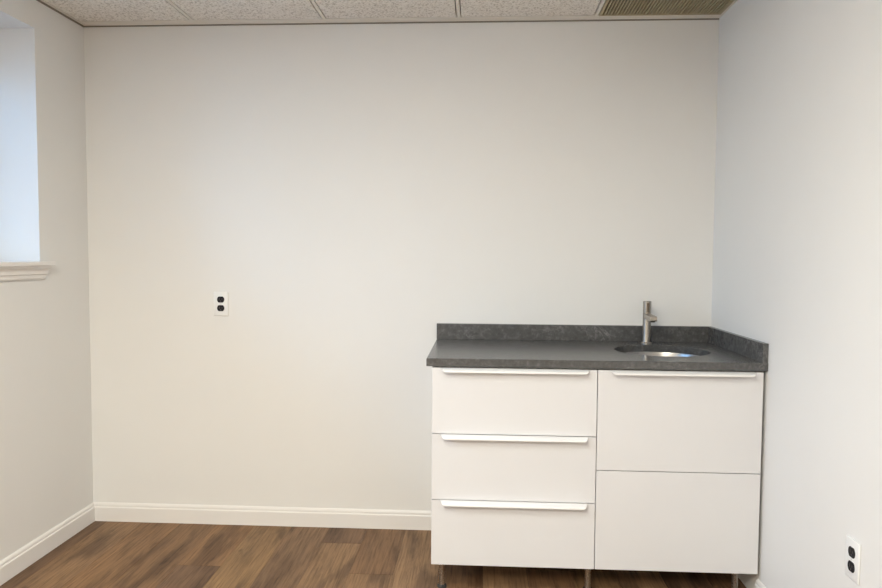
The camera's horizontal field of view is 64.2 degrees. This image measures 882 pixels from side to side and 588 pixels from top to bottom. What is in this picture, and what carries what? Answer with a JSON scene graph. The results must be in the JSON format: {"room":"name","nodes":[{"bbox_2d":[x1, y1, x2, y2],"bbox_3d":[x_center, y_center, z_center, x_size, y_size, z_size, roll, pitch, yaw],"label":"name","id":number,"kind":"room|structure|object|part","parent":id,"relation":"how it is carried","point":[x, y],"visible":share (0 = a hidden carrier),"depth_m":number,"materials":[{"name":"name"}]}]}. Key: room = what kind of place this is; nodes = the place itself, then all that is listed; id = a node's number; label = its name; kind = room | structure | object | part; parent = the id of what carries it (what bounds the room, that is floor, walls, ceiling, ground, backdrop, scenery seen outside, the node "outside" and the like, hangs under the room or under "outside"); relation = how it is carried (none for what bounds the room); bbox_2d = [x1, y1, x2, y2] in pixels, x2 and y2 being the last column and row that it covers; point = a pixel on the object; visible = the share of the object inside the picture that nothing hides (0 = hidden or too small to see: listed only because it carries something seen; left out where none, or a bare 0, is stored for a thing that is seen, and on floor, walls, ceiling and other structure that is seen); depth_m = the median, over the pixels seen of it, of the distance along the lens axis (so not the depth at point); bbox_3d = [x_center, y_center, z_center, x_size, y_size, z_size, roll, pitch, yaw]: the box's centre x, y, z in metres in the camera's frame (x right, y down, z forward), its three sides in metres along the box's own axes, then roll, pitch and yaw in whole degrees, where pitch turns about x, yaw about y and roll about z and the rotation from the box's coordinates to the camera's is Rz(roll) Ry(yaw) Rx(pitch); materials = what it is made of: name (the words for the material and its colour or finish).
{"room":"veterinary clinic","nodes":[
{"label":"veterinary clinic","id":0,"kind":"room"},
{"bbox_2d":[0,0,92,560],"bbox_3d":[-2.027,0.028,0.372,0.360,2.457,6.000,1,3,3],"label":"wall","id":1,"kind":"structure","parent":0,"point":[46,461],"depth_m":3.00,"materials":[{"name":"paint"}]},
{"bbox_2d":[0,261,55,280],"bbox_3d":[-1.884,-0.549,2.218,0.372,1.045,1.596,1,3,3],"label":"windowsill","id":2,"kind":"structure","parent":1,"relation":"in","point":[9,270],"depth_m":2.85,"materials":[{"name":"paint"}]},
{"bbox_3d":[-1.862,-0.091,2.241,0.322,0.019,1.596,1,3,3],"label":"sill","id":3,"kind":"part","parent":2,"relation":"part of","materials":[{"name":"paint"}]},
{"bbox_2d":[0,502,94,585],"bbox_3d":[-1.848,1.212,0.424,0.014,0.088,6.000,1,3,3],"label":"baseboard","id":4,"kind":"structure","parent":1,"relation":"attached to","point":[16,562],"depth_m":3.02,"materials":[{"name":"paint"}]},
{"bbox_2d":[44,0,600,20],"bbox_3d":[-0.502,-1.185,0.224,3.399,0.199,6.240,1,3,3],"label":"ceiling","id":5,"kind":"structure","parent":0,"point":[81,10],"depth_m":3.04,"materials":[{"name":"tile"}]},
{"bbox_2d":[166,0,605,20],"bbox_3d":[-0.383,-1.099,0.222,2.919,0.030,6.000,1,3,3],"label":"trim","id":6,"kind":"structure","parent":5,"relation":"attached to","point":[458,10],"depth_m":3.04,"materials":[{"name":"metal"}]},
{"bbox_2d":[599,0,734,15],"bbox_3d":[0.945,-1.221,2.796,0.526,0.024,0.590,1,3,3],"label":"ceiling vent","id":7,"kind":"object","parent":5,"relation":"in","point":[610,7],"visible":0.97,"depth_m":3.01,"materials":[{"name":"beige metal"}]},
{"bbox_2d":[0,521,745,587],"bbox_3d":[-0.518,1.318,0.356,3.399,0.100,6.240,1,3,3],"label":"floor","id":8,"kind":"structure","parent":0,"point":[104,554],"depth_m":2.92,"materials":[{"name":"brown wood"}]},
{"bbox_2d":[431,366,596,587],"bbox_3d":[0.291,0.698,2.950,0.623,0.874,0.664,1,3,3],"label":"base cabinet","id":9,"kind":"object","parent":8,"relation":"on","point":[514,448],"visible":1,"depth_m":2.65,"materials":[{"name":"white paint"}]},
{"bbox_3d":[0.004,1.082,2.747,0.025,0.105,0.025,1,3,3],"label":"leg","id":10,"kind":"part","parent":9,"relation":"part of","materials":[{"name":"silver metal"}]},
{"bbox_3d":[0.270,0.909,2.670,0.615,0.250,0.019,1,3,3],"label":"drawer","id":11,"kind":"part","parent":9,"relation":"part of","materials":[{"name":"white paint"}]},
{"bbox_3d":[0.272,0.791,2.643,0.554,0.013,0.040,1,3,3],"label":"handle","id":12,"kind":"part","parent":9,"relation":"part of","materials":[{"name":"white metal"}]},
{"bbox_3d":[0.272,0.657,2.656,0.615,0.250,0.019,1,3,3],"label":"drawer","id":13,"kind":"part","parent":9,"relation":"part of","materials":[{"name":"white paint"}]},
{"bbox_3d":[0.274,0.539,2.630,0.554,0.013,0.040,1,3,3],"label":"handle","id":14,"kind":"part","parent":9,"relation":"part of","materials":[{"name":"white metal"}]},
{"bbox_3d":[0.274,0.404,2.643,0.615,0.250,0.019,1,3,3],"label":"drawer","id":15,"kind":"part","parent":9,"relation":"part of","materials":[{"name":"white paint"}]},
{"bbox_3d":[0.275,0.286,2.617,0.554,0.013,0.040,1,3,3],"label":"handle","id":16,"kind":"part","parent":9,"relation":"part of","materials":[{"name":"white metal"}]},
{"bbox_3d":[0.568,1.087,2.725,0.025,0.105,0.025,1,3,3],"label":"leg","id":17,"kind":"part","parent":9,"relation":"part of","materials":[{"name":"silver metal"}]},
{"bbox_2d":[426,323,768,370],"bbox_3d":[0.588,0.209,2.921,1.252,0.101,0.644,1,3,3],"label":"countertop","id":18,"kind":"structure","parent":9,"relation":"on","point":[456,344],"depth_m":2.96,"materials":[{"name":"grey stone"}]},
{"bbox_2d":[641,301,656,343],"bbox_3d":[0.912,0.129,3.074,0.047,0.190,0.148,1,3,3],"label":"faucet","id":19,"kind":"object","parent":18,"relation":"on","point":[648,317],"visible":1,"depth_m":3.11,"materials":[{"name":"silver metal"}]},
{"bbox_3d":[0.915,0.057,3.121,0.036,0.052,0.036,1,3,3],"label":"lever","id":20,"kind":"part","parent":19,"relation":"part of","materials":[{"name":"silver metal"}]},
{"bbox_3d":[0.911,0.102,3.063,0.030,0.025,0.129,1,3,3],"label":"spout","id":21,"kind":"part","parent":19,"relation":"part of","materials":[{"name":"silver metal"}]},
{"bbox_2d":[625,352,697,356],"bbox_3d":[0.910,0.352,2.911,0.420,0.178,0.401,1,3,3],"label":"sink","id":22,"kind":"object","parent":18,"relation":"in","point":[669,354],"visible":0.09,"depth_m":3.07,"materials":[{"name":"silver metal"}]},
{"bbox_2d":[594,369,763,587],"bbox_3d":[0.897,0.704,2.917,0.602,0.874,0.664,1,3,3],"label":"base cabinet","id":23,"kind":"object","parent":8,"relation":"on","point":[677,479],"visible":0.96,"depth_m":2.61,"materials":[{"name":"white paint"}]},
{"bbox_3d":[0.880,0.852,2.633,0.600,0.377,0.019,1,3,3],"label":"drawer","id":24,"kind":"part","parent":23,"relation":"part of","materials":[{"name":"white paint"}]},
{"bbox_3d":[0.883,0.473,2.612,0.600,0.377,0.019,1,3,3],"label":"drawer","id":25,"kind":"part","parent":23,"relation":"part of","materials":[{"name":"white paint"}]},
{"bbox_3d":[0.888,0.292,2.583,0.529,0.013,0.040,1,3,3],"label":"handle","id":26,"kind":"part","parent":23,"relation":"part of","materials":[{"name":"white metal"}]},
{"bbox_3d":[1.135,1.091,2.715,0.025,0.105,0.025,1,3,3],"label":"leg","id":27,"kind":"part","parent":23,"relation":"part of","materials":[{"name":"silver metal"}]},
{"bbox_2d":[84,2,718,510],"bbox_3d":[-0.340,-0.119,3.340,3.399,2.457,0.120,1,3,3],"label":"wall","id":28,"kind":"structure","parent":0,"point":[352,191],"depth_m":3.27,"materials":[{"name":"paint"}]},
{"bbox_2d":[214,292,227,315],"bbox_3d":[-1.040,0.046,3.323,0.070,0.114,0.008,1,3,3],"label":"wall outlet","id":29,"kind":"object","parent":28,"relation":"attached to","point":[220,298],"visible":1,"depth_m":3.32,"materials":[{"name":"white plastic"}]},
{"bbox_2d":[217,305,223,310],"bbox_3d":[-1.040,0.067,3.321,0.034,0.028,0.002,1,3,3],"label":"receptacle","id":30,"kind":"object","parent":29,"relation":"attached to","point":[219,307],"depth_m":3.32,"materials":[{"name":"grey plastic"}]},
{"bbox_2d":[217,296,223,302],"bbox_3d":[-1.040,0.026,3.319,0.034,0.028,0.002,1,3,3],"label":"receptacle","id":31,"kind":"object","parent":29,"relation":"attached to","point":[220,299],"depth_m":3.32,"materials":[{"name":"grey plastic"}]},
{"bbox_2d":[94,502,430,529],"bbox_3d":[-0.247,1.068,3.330,2.889,0.088,0.014,1,3,3],"label":"baseboard","id":32,"kind":"structure","parent":28,"relation":"attached to","point":[104,511],"depth_m":3.36,"materials":[{"name":"paint"}]},
{"bbox_2d":[437,323,710,341],"bbox_3d":[0.606,0.178,3.232,1.252,0.072,0.020,1,3,3],"label":"backsplash","id":33,"kind":"structure","parent":28,"relation":"attached to","point":[444,330],"depth_m":3.22,"materials":[{"name":"grey stone"}]},
{"bbox_2d":[711,0,881,587],"bbox_3d":[1.127,0.057,0.199,0.120,2.457,6.000,1,3,3],"label":"wall","id":34,"kind":"structure","parent":0,"point":[797,240],"depth_m":2.25,"materials":[{"name":"paint"}]},
{"bbox_2d":[37,0,736,26],"bbox_3d":[-0.383,-1.099,0.222,2.919,0.031,6.000,1,3,3],"label":"trim","id":35,"kind":"structure","parent":34,"relation":"attached to","point":[556,17],"depth_m":3.18,"materials":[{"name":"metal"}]},
{"bbox_2d":[754,579,765,587],"bbox_3d":[1.036,1.255,-0.042,0.014,0.088,5.385,1,3,3],"label":"baseboard","id":36,"kind":"structure","parent":34,"relation":"attached to","point":[758,584],"depth_m":2.62,"materials":[{"name":"paint"}]},
{"bbox_2d":[845,535,860,584],"bbox_3d":[1.154,0.745,1.972,0.008,0.114,0.070,1,3,3],"label":"wall outlet","id":37,"kind":"object","parent":34,"relation":"attached to","point":[853,548],"visible":1,"depth_m":1.96,"materials":[{"name":"white plastic"}]},
{"bbox_2d":[848,560,854,572],"bbox_3d":[1.151,0.765,1.973,0.002,0.028,0.034,1,3,3],"label":"receptacle","id":38,"kind":"object","parent":37,"relation":"attached to","point":[851,563],"depth_m":1.97,"materials":[{"name":"grey plastic"}]},
{"bbox_2d":[848,546,854,558],"bbox_3d":[1.151,0.724,1.971,0.002,0.028,0.034,1,3,3],"label":"receptacle","id":39,"kind":"object","parent":37,"relation":"attached to","point":[851,549],"depth_m":1.97,"materials":[{"name":"grey plastic"}]}
]}

